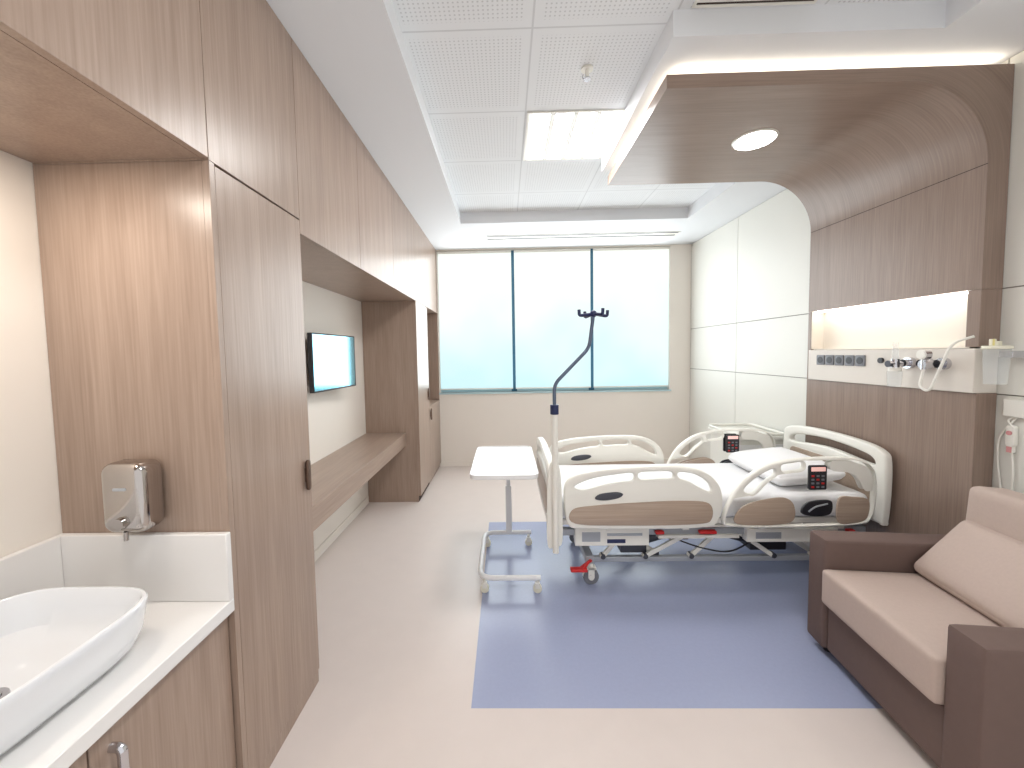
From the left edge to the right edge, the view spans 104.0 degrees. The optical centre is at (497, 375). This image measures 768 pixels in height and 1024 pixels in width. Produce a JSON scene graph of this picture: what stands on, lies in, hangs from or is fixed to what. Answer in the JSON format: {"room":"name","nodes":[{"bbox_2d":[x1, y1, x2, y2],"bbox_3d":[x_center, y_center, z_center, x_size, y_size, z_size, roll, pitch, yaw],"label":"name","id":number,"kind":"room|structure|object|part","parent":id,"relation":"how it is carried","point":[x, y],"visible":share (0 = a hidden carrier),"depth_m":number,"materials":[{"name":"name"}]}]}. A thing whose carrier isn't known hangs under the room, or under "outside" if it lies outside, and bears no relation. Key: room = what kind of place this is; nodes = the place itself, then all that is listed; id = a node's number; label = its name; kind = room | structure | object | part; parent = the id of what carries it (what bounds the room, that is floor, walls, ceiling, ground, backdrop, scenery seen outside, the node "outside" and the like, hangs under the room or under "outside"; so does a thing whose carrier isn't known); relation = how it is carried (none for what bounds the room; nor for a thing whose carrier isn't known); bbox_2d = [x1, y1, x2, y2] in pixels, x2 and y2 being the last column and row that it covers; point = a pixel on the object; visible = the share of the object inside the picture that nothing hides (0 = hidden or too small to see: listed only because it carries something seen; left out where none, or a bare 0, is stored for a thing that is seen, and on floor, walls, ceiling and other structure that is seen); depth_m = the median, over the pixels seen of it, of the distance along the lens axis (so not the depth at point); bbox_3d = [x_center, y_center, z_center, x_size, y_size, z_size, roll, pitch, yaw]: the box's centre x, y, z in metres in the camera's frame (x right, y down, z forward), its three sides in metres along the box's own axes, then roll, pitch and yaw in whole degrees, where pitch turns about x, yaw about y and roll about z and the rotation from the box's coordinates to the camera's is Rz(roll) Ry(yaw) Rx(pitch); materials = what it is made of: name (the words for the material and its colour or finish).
{"room":"hospital room","nodes":[
{"label":"hospital room","id":0,"kind":"room"},
{"bbox_2d":[0,150,367,557],"bbox_3d":[-1.395,-0.034,2.294,0.120,2.754,5.930,-1,3,1],"label":"wall","id":1,"kind":"structure","parent":0,"point":[30,510],"depth_m":1.17,"materials":[{"name":"paint"}]},
{"bbox_2d":[0,0,207,162],"bbox_3d":[-1.119,-0.963,0.682,0.524,0.722,0.929,-1,3,1],"label":"upper cabinet","id":2,"kind":"object","parent":1,"relation":"attached to","point":[81,80],"visible":1,"depth_m":0.95,"materials":[{"name":"brown wood"}]},
{"bbox_2d":[32,0,298,218],"bbox_3d":[-1.105,-1.002,1.404,0.524,0.728,0.514,-1,3,1],"label":"upper cabinet","id":3,"kind":"object","parent":1,"relation":"attached to","point":[247,49],"visible":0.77,"depth_m":1.36,"materials":[{"name":"brown wood"}]},
{"bbox_3d":[-0.854,-1.006,1.399,0.022,0.727,0.513,-1,3,1],"label":"door","id":4,"kind":"part","parent":3,"relation":"part of","materials":[{"name":"brown wood"}]},
{"bbox_2d":[291,38,360,269],"bbox_3d":[-1.093,-1.007,2.014,0.524,0.788,0.704,-1,3,1],"label":"upper cabinet","id":5,"kind":"object","parent":1,"relation":"attached to","point":[326,154],"visible":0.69,"depth_m":1.94,"materials":[{"name":"brown wood"}]},
{"bbox_2d":[307,332,355,392],"bbox_3d":[-1.264,-0.105,3.006,0.107,0.410,0.640,-1,3,6],"label":"television","id":6,"kind":"object","parent":1,"relation":"attached to","point":[331,357],"visible":1,"depth_m":2.91,"materials":[{"name":"black plastic"}]},
{"bbox_2d":[314,496,368,561],"bbox_3d":[-1.296,1.276,2.868,0.012,0.070,2.130,-1,3,1],"label":"baseboard","id":7,"kind":"structure","parent":1,"relation":"attached to","point":[322,548],"depth_m":3.24,"materials":[{"name":"paint"}]},
{"bbox_2d":[302,133,393,289],"bbox_3d":[-1.079,-1.048,2.725,0.524,0.788,0.719,-1,3,1],"label":"upper cabinet","id":8,"kind":"object","parent":1,"relation":"attached to","point":[376,271],"visible":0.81,"depth_m":2.66,"materials":[{"name":"brown wood"}]},
{"bbox_3d":[-0.828,-1.052,2.720,0.022,0.787,0.718,-1,3,1],"label":"door","id":9,"kind":"part","parent":8,"relation":"part of","materials":[{"name":"brown wood"}]},
{"bbox_2d":[311,433,405,531],"bbox_3d":[-1.114,0.681,2.838,0.393,0.125,2.151,-1,3,1],"label":"desk","id":10,"kind":"object","parent":1,"relation":"attached to","point":[339,475],"visible":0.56,"depth_m":2.77,"materials":[{"name":"brown wood"}]},
{"bbox_2d":[330,185,414,301],"bbox_3d":[-1.065,-1.089,3.449,0.524,0.788,0.729,-1,3,1],"label":"upper cabinet","id":11,"kind":"object","parent":1,"relation":"attached to","point":[402,219],"visible":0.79,"depth_m":3.39,"materials":[{"name":"brown wood"}]},
{"bbox_3d":[-0.814,-1.094,3.444,0.022,0.787,0.728,-1,3,1],"label":"door","id":12,"kind":"part","parent":11,"relation":"part of","materials":[{"name":"brown wood"}]},
{"bbox_2d":[373,217,425,306],"bbox_3d":[-1.053,-1.125,4.078,0.524,0.788,0.529,-1,3,1],"label":"upper cabinet","id":13,"kind":"object","parent":1,"relation":"attached to","point":[419,238],"visible":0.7,"depth_m":4.04,"materials":[{"name":"brown wood"}]},
{"bbox_3d":[-0.802,-1.130,4.073,0.022,0.787,0.528,-1,3,1],"label":"door","id":14,"kind":"part","parent":13,"relation":"part of","materials":[{"name":"brown wood"}]},
{"bbox_2d":[424,234,436,313],"bbox_3d":[-1.042,-1.161,4.691,0.524,0.788,0.698,-1,3,1],"label":"upper cabinet","id":15,"kind":"object","parent":1,"relation":"attached to","point":[430,252],"visible":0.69,"depth_m":4.66,"materials":[{"name":"brown wood"}]},
{"bbox_2d":[436,244,690,466],"bbox_3d":[0.569,-0.231,5.140,3.700,2.754,0.150,-1,3,1],"label":"wall","id":16,"kind":"structure","parent":0,"point":[468,422],"depth_m":5.10,"materials":[{"name":"paint"}]},
{"bbox_2d":[441,249,666,391],"bbox_3d":[0.701,-0.704,5.126,2.900,1.787,0.060,-1,3,1],"label":"window","id":17,"kind":"structure","parent":16,"relation":"in","point":[591,250],"depth_m":5.13,"materials":[{"name":"paint"}]},
{"bbox_2d":[437,250,512,389],"bbox_3d":[-0.283,-0.701,5.076,0.922,1.751,0.036,-1,3,1],"label":"window pane","id":18,"kind":"object","parent":17,"relation":"attached to","point":[475,288],"visible":1,"depth_m":5.07,"materials":[{"name":"clear glass"}]},
{"bbox_2d":[514,248,590,388],"bbox_3d":[0.691,-0.717,5.057,0.954,1.751,0.036,-1,3,1],"label":"window pane","id":19,"kind":"object","parent":17,"relation":"attached to","point":[550,285],"visible":0.91,"depth_m":5.05,"materials":[{"name":"clear glass"}]},
{"bbox_2d":[593,246,669,387],"bbox_3d":[1.673,-0.733,5.037,0.940,1.751,0.036,-1,3,1],"label":"window pane","id":20,"kind":"object","parent":17,"relation":"attached to","point":[630,345],"visible":0.99,"depth_m":5.03,"materials":[{"name":"clear glass"}]},
{"bbox_2d":[439,389,670,394],"bbox_3d":[0.716,0.202,5.107,2.940,0.020,0.080,-1,3,1],"label":"trim","id":21,"kind":"structure","parent":16,"relation":"attached to","point":[639,390],"depth_m":5.07,"materials":[{"name":"metal"}]},
{"bbox_2d":[441,458,688,466],"bbox_3d":[0.854,1.109,5.131,3.174,0.070,0.012,-1,3,1],"label":"baseboard","id":22,"kind":"structure","parent":16,"relation":"attached to","point":[677,460],"depth_m":5.15,"materials":[{"name":"paint"}]},
{"bbox_2d":[270,466,938,767],"bbox_3d":[0.538,1.361,2.312,3.900,0.100,5.880,-1,3,1],"label":"floor","id":23,"kind":"structure","parent":0,"point":[648,664],"depth_m":1.88,"materials":[{"name":"plastic"}]},
{"bbox_2d":[69,617,235,767],"bbox_3d":[-1.083,1.118,0.324,0.541,0.670,1.878,-1,3,1],"label":"vanity cabinet","id":24,"kind":"object","parent":23,"relation":"on","point":[185,720],"visible":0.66,"depth_m":1.06,"materials":[{"name":"brown wood"}]},
{"bbox_3d":[-0.851,1.067,0.644,0.018,0.605,0.386,-1,3,1],"label":"door","id":25,"kind":"part","parent":24,"relation":"part of","materials":[{"name":"brown wood"}]},
{"bbox_2d":[0,532,234,767],"bbox_3d":[-1.098,0.658,0.299,0.528,0.250,1.879,-1,3,1],"label":"countertop","id":26,"kind":"structure","parent":24,"relation":"on","point":[187,577],"depth_m":1.17,"materials":[{"name":"white stone"}]},
{"bbox_2d":[0,587,147,756],"bbox_3d":[-1.088,0.645,0.849,0.412,0.132,0.468,-1,3,1],"label":"basin","id":27,"kind":"object","parent":26,"relation":"in","point":[55,643],"visible":1,"depth_m":0.97,"materials":[{"name":"ceramic"}]},
{"bbox_3d":[-0.824,0.866,0.872,0.037,0.137,0.016,-1,3,1],"label":"handle","id":28,"kind":"part","parent":24,"relation":"part of","materials":[{"name":"silver metal"}]},
{"bbox_2d":[33,160,318,767],"bbox_3d":[-1.072,0.372,1.482,0.542,2.025,0.514,-1,3,1],"label":"wardrobe","id":29,"kind":"object","parent":23,"relation":"on","point":[173,292],"visible":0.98,"depth_m":1.22,"materials":[{"name":"brown wood"}]},
{"bbox_2d":[101,459,164,540],"bbox_3d":[-1.072,0.360,1.172,0.130,0.225,0.098,-1,3,1],"label":"soap dispenser","id":30,"kind":"object","parent":29,"relation":"attached to","point":[132,489],"visible":1,"depth_m":1.14,"materials":[{"name":"metal"}]},
{"bbox_3d":[-0.830,0.340,1.487,0.022,1.958,0.490,-1,3,1],"label":"door","id":31,"kind":"part","parent":29,"relation":"part of","materials":[{"name":"brown wood"}]},
{"bbox_3d":[-0.804,0.418,1.692,0.018,0.130,0.028,-1,3,1],"label":"handle","id":32,"kind":"part","parent":29,"relation":"part of","materials":[{"name":"brown metal"}]},
{"bbox_2d":[361,301,430,501],"bbox_3d":[-1.020,0.249,4.156,0.542,1.964,0.529,-1,3,1],"label":"tall cabinet","id":33,"kind":"object","parent":23,"relation":"on","point":[394,333],"visible":1,"depth_m":3.90,"materials":[{"name":"brown wood"}]},
{"bbox_3d":[-0.779,0.215,4.150,0.022,1.903,0.528,-1,3,1],"label":"door","id":34,"kind":"part","parent":33,"relation":"part of","materials":[{"name":"brown wood"}]},
{"bbox_2d":[426,307,440,483],"bbox_3d":[-1.009,0.214,4.770,0.542,1.964,0.697,-1,3,1],"label":"tall cabinet","id":35,"kind":"object","parent":23,"relation":"on","point":[432,320],"visible":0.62,"depth_m":5.05,"materials":[{"name":"brown wood"}]},
{"bbox_3d":[-0.758,0.726,4.794,0.022,0.808,0.696,-1,3,1],"label":"door","id":36,"kind":"part","parent":35,"relation":"part of","materials":[{"name":"brown wood"}]},
{"bbox_2d":[470,446,541,592],"bbox_3d":[0.053,0.929,2.763,0.427,0.729,0.756,-1,3,1],"label":"table","id":37,"kind":"object","parent":23,"relation":"on","point":[507,463],"visible":1,"depth_m":2.64,"materials":[{"name":"plastic"}]},
{"bbox_3d":[0.071,1.200,2.720,0.386,0.041,0.626,-1,3,1],"label":"frame","id":38,"kind":"part","parent":37,"relation":"part of","materials":[{"name":"metal"}]},
{"bbox_2d":[537,425,892,583],"bbox_3d":[1.284,0.829,2.738,1.972,0.889,0.919,-1,3,1],"label":"hospital bed","id":39,"kind":"object","parent":23,"relation":"on","point":[628,515],"visible":0.79,"depth_m":2.31,"materials":[{"name":"white plastic"}]},
{"bbox_3d":[0.321,0.672,2.745,0.045,0.414,0.850,-1,3,1],"label":"footboard","id":40,"kind":"part","parent":39,"relation":"part of","materials":[{"name":"white plastic"}]},
{"bbox_2d":[547,308,608,553],"bbox_3d":[0.457,0.320,2.296,0.355,1.383,0.176,0,3,13],"label":"pole","id":41,"kind":"object","parent":39,"relation":"attached to","point":[554,489],"visible":1,"depth_m":2.27,"materials":[{"name":"white metal"}]},
{"bbox_3d":[0.851,0.652,3.162,0.907,0.368,0.036,-1,3,1],"label":"rail","id":42,"kind":"part","parent":39,"relation":"part of","materials":[{"name":"white plastic"}]},
{"bbox_3d":[0.835,0.701,2.314,0.907,0.368,0.036,-1,3,1],"label":"rail","id":43,"kind":"part","parent":39,"relation":"part of","materials":[{"name":"white plastic"}]},
{"bbox_3d":[0.837,1.024,2.517,0.340,0.235,0.040,-1,3,1],"label":"lift arm","id":44,"kind":"part","parent":39,"relation":"part of","materials":[{"name":"white plastic"}]},
{"bbox_3d":[0.969,0.937,2.400,0.050,0.018,0.030,-1,3,1],"label":"release lever","id":45,"kind":"part","parent":39,"relation":"part of","materials":[{"name":"red plastic"}]},
{"bbox_3d":[1.253,0.932,2.394,0.100,0.018,0.030,-1,3,1],"label":"release lever","id":46,"kind":"part","parent":39,"relation":"part of","materials":[{"name":"red plastic"}]},
{"bbox_2d":[559,463,866,517],"bbox_3d":[1.282,0.762,2.734,1.840,0.158,0.720,-1,3,1],"label":"mattress","id":47,"kind":"object","parent":39,"relation":"on","point":[727,476],"visible":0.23,"depth_m":2.56,"materials":[{"name":"white fabric"}]},
{"bbox_2d":[728,447,844,485],"bbox_3d":[1.925,0.605,2.723,0.418,0.165,0.600,-1,3,1],"label":"pillow","id":48,"kind":"object","parent":47,"relation":"on","point":[749,460],"visible":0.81,"depth_m":2.64,"materials":[{"name":"white fabric"}]},
{"bbox_3d":[1.738,0.617,3.143,0.862,0.409,0.036,-1,3,1],"label":"rail","id":49,"kind":"part","parent":39,"relation":"part of","materials":[{"name":"white plastic"}]},
{"bbox_3d":[1.428,1.002,2.560,0.720,0.158,0.150,-1,3,1],"label":"motor","id":50,"kind":"part","parent":39,"relation":"part of","materials":[{"name":"black plastic"}]},
{"bbox_3d":[1.827,0.524,3.156,0.100,0.140,0.017,-1,3,1],"label":"control panel","id":51,"kind":"part","parent":39,"relation":"part of","materials":[{"name":"black plastic"}]},
{"bbox_3d":[1.826,0.526,3.116,0.100,0.140,0.017,-1,3,1],"label":"control panel","id":52,"kind":"part","parent":39,"relation":"part of","materials":[{"name":"black plastic"}]},
{"bbox_3d":[1.722,0.666,2.295,0.862,0.409,0.036,-1,3,1],"label":"rail","id":53,"kind":"part","parent":39,"relation":"part of","materials":[{"name":"white plastic"}]},
{"bbox_3d":[1.837,1.007,2.498,0.340,0.235,0.040,-1,3,1],"label":"lift arm","id":54,"kind":"part","parent":39,"relation":"part of","materials":[{"name":"white plastic"}]},
{"bbox_3d":[1.810,0.575,2.267,0.100,0.140,0.017,-1,3,1],"label":"control panel","id":55,"kind":"part","parent":39,"relation":"part of","materials":[{"name":"black plastic"}]},
{"bbox_3d":[2.240,0.608,2.705,0.045,0.479,0.850,-1,3,1],"label":"headboard","id":56,"kind":"part","parent":39,"relation":"part of","materials":[{"name":"white plastic"}]},
{"bbox_2d":[708,423,783,462],"bbox_3d":[2.170,0.834,3.533,0.430,0.757,0.500,-1,3,1],"label":"bed rail","id":57,"kind":"object","parent":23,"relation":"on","point":[717,454],"visible":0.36,"depth_m":3.55,"materials":[{"name":"white plastic"}]},
{"bbox_2d":[708,423,783,440],"bbox_3d":[2.164,0.484,3.513,0.430,0.057,0.500,-1,3,1],"label":"tray","id":58,"kind":"object","parent":57,"relation":"on","point":[778,435],"depth_m":3.58,"materials":[{"name":"white plastic"}]},
{"bbox_3d":[2.167,0.670,3.298,0.370,0.210,0.009,-1,3,1],"label":"drawer","id":59,"kind":"part","parent":57,"relation":"part of","materials":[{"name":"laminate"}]},
{"bbox_2d":[807,486,1023,767],"bbox_3d":[1.816,0.911,1.526,0.730,0.843,0.800,-1,3,7],"label":"sofa","id":60,"kind":"object","parent":23,"relation":"on","point":[949,675],"visible":0.73,"depth_m":1.48,"materials":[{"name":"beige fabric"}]},
{"bbox_3d":[1.870,1.008,1.868,0.710,0.520,0.120,-1,3,7],"label":"armrest","id":61,"kind":"part","parent":60,"relation":"part of","materials":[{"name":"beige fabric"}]},
{"bbox_2d":[822,569,1001,704],"bbox_3d":[1.758,0.979,1.537,0.610,0.176,0.554,-1,3,7],"label":"seat cushion","id":62,"kind":"object","parent":60,"relation":"on","point":[904,616],"depth_m":1.53,"materials":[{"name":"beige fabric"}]},
{"bbox_2d":[914,520,1023,627],"bbox_3d":[1.911,0.763,1.525,0.232,0.257,0.490,0,3,10],"label":"cushion","id":63,"kind":"object","parent":60,"relation":"on","point":[981,566],"visible":0.96,"depth_m":1.54,"materials":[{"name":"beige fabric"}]},
{"bbox_3d":[1.786,1.048,1.194,0.710,0.520,0.120,-1,3,7],"label":"armrest","id":64,"kind":"part","parent":60,"relation":"part of","materials":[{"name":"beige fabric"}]},
{"bbox_2d":[966,486,1023,542],"bbox_3d":[2.075,0.696,1.480,0.173,0.416,0.548,-1,3,7],"label":"cushion","id":65,"kind":"object","parent":60,"relation":"on","point":[1001,510],"depth_m":1.63,"materials":[{"name":"beige fabric"}]},
{"bbox_2d":[266,0,1023,249],"bbox_3d":[0.488,-1.587,2.169,3.900,0.296,5.930,-1,3,1],"label":"ceiling","id":66,"kind":"structure","parent":0,"point":[440,94],"depth_m":1.92,"materials":[{"name":"white paint"}]},
{"bbox_2d":[523,109,624,160],"bbox_3d":[0.470,-1.569,2.636,0.585,0.008,0.590,-1,3,1],"label":"recessed light","id":67,"kind":"object","parent":66,"relation":"in","point":[584,140],"visible":0.88,"depth_m":2.58,"materials":[{"name":"white plastic"}]},
{"bbox_2d":[486,231,680,239],"bbox_3d":[0.939,-1.577,4.500,2.150,0.005,0.160,-1,3,1],"label":"ceiling vent","id":68,"kind":"object","parent":66,"relation":"in","point":[670,233],"visible":1,"depth_m":4.50,"materials":[{"name":"white plastic"}]},
{"bbox_2d":[581,64,592,81],"bbox_3d":[0.445,-1.509,1.999,0.060,0.055,0.060,-1,3,1],"label":"sprinkler head","id":69,"kind":"object","parent":66,"relation":"attached to","point":[586,69],"visible":1,"depth_m":1.99},
{"bbox_2d":[692,0,817,7],"bbox_3d":[1.043,-1.508,1.371,0.500,0.005,0.550,-1,3,1],"label":"ceiling vent","id":70,"kind":"object","parent":66,"relation":"in","point":[698,3],"visible":1,"depth_m":1.63,"materials":[{"name":"white plastic"}]},
{"bbox_2d":[608,64,1014,534],"bbox_3d":[1.585,-0.093,2.426,1.556,2.754,1.065,-1,3,1],"label":"wall panel","id":71,"kind":"object","parent":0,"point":[758,138],"depth_m":2.13,"materials":[{"name":"brown wood"}]},
{"bbox_3d":[2.324,-0.223,2.923,0.096,0.488,0.030,-1,3,1],"label":"panel","id":72,"kind":"part","parent":71,"relation":"part of","materials":[{"name":"white plastic"}]},
{"bbox_3d":[1.585,-0.093,2.426,1.556,2.754,1.065,-1,3,1],"label":"bed canopy","id":73,"kind":"part","parent":71,"relation":"part of","materials":[{"name":"brown wood"}]},
{"bbox_3d":[1.571,-0.926,2.379,1.556,1.002,1.065,-1,3,1],"label":"arch panel","id":74,"kind":"part","parent":71,"relation":"part of","materials":[{"name":"brown wood"}]},
{"bbox_3d":[2.329,0.660,2.456,0.096,1.220,1.065,-1,3,1],"label":"panel","id":75,"kind":"part","parent":71,"relation":"part of","materials":[{"name":"brown wood"}]},
{"bbox_2d":[808,348,998,392],"bbox_3d":[2.283,-0.054,2.400,0.159,0.212,1.034,-1,3,1],"label":"panel","id":76,"kind":"object","parent":71,"relation":"attached to","point":[965,370],"visible":0.91,"depth_m":2.18,"materials":[{"name":"grey plastic"}]},
{"bbox_2d":[816,355,824,364],"bbox_3d":[2.255,-0.113,2.796,0.010,0.068,0.068,-1,3,1],"label":"power socket","id":77,"kind":"object","parent":76,"relation":"attached to","point":[820,359],"depth_m":2.79,"materials":[{"name":"grey plastic"}]},
{"bbox_2d":[825,355,833,364],"bbox_3d":[2.253,-0.108,2.718,0.010,0.068,0.068,-1,3,1],"label":"power socket","id":78,"kind":"object","parent":76,"relation":"attached to","point":[829,359],"depth_m":2.71,"materials":[{"name":"grey plastic"}]},
{"bbox_2d":[835,355,843,365],"bbox_3d":[2.252,-0.104,2.640,0.010,0.068,0.068,-1,3,1],"label":"power socket","id":79,"kind":"object","parent":76,"relation":"attached to","point":[839,359],"depth_m":2.63,"materials":[{"name":"grey plastic"}]},
{"bbox_2d":[844,355,854,365],"bbox_3d":[2.250,-0.100,2.562,0.010,0.068,0.068,-1,3,1],"label":"power socket","id":80,"kind":"object","parent":76,"relation":"attached to","point":[849,360],"depth_m":2.56,"materials":[{"name":"grey plastic"}]},
{"bbox_2d":[855,355,865,365],"bbox_3d":[2.249,-0.095,2.484,0.010,0.068,0.068,-1,3,1],"label":"power socket","id":81,"kind":"object","parent":76,"relation":"attached to","point":[860,360],"depth_m":2.48,"materials":[{"name":"grey plastic"}]},
{"bbox_2d":[877,358,883,362],"bbox_3d":[2.245,-0.091,2.346,0.012,0.032,0.032,-1,3,1],"label":"socket","id":82,"kind":"object","parent":76,"relation":"attached to","point":[879,360],"depth_m":2.34,"materials":[{"name":"black plastic"}]},
{"bbox_2d":[885,359,903,370],"bbox_3d":[2.161,-0.062,2.179,0.076,0.240,0.064,-1,3,1],"label":"oxygen flowmeter","id":83,"kind":"object","parent":76,"relation":"attached to","point":[893,364],"visible":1,"depth_m":2.17,"materials":[{"name":"silver metal"}]},
{"bbox_2d":[900,357,915,367],"bbox_3d":[2.224,-0.071,2.178,0.049,0.060,0.060,-1,3,1],"label":"outlet","id":84,"kind":"object","parent":76,"relation":"attached to","point":[909,362],"depth_m":2.16,"materials":[{"name":"silver metal"}]},
{"bbox_2d":[934,358,951,369],"bbox_3d":[2.220,-0.061,2.008,0.049,0.060,0.060,-1,3,1],"label":"outlet","id":85,"kind":"object","parent":76,"relation":"attached to","point":[947,365],"depth_m":1.99,"materials":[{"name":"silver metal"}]},
{"bbox_2d":[916,335,974,391],"bbox_3d":[2.167,-0.058,1.957,0.081,0.273,0.201,-1,3,-9],"label":"suction regulator","id":86,"kind":"object","parent":76,"relation":"attached to","point":[923,355],"visible":1,"depth_m":2.01,"materials":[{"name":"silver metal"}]},
{"bbox_3d":[2.302,-0.273,1.897,0.096,0.269,0.055,-1,3,1],"label":"panel","id":87,"kind":"part","parent":71,"relation":"part of","materials":[{"name":"brown wood"}]},
{"bbox_2d":[689,50,1023,493],"bbox_3d":[2.424,-0.096,2.217,0.120,2.754,5.930,-1,3,1],"label":"wall","id":88,"kind":"structure","parent":0,"point":[750,276],"depth_m":3.50,"materials":[{"name":"paint"}]},
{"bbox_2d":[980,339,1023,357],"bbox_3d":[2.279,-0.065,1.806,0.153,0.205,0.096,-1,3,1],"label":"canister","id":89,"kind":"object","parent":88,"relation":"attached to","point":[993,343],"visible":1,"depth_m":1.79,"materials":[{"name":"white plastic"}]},
{"bbox_3d":[2.249,-0.145,1.802,0.096,0.045,0.096,-1,3,1],"label":"lid","id":90,"kind":"part","parent":89,"relation":"part of","materials":[{"name":"beige plastic"}]},
{"bbox_2d":[1003,399,1023,417],"bbox_3d":[2.344,0.146,1.807,0.030,0.080,0.080,-1,3,1],"label":"wall socket","id":91,"kind":"object","parent":88,"relation":"attached to","point":[1011,407],"visible":1,"depth_m":1.81,"materials":[{"name":"white plastic"}]},
{"bbox_2d":[996,417,1018,490],"bbox_3d":[2.349,0.364,1.852,0.027,0.369,0.072,-1,3,1],"label":"handset","id":92,"kind":"object","parent":91,"relation":"hanging from","point":[1011,436],"visible":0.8,"depth_m":1.83,"materials":[{"name":"white plastic"}]}
]}

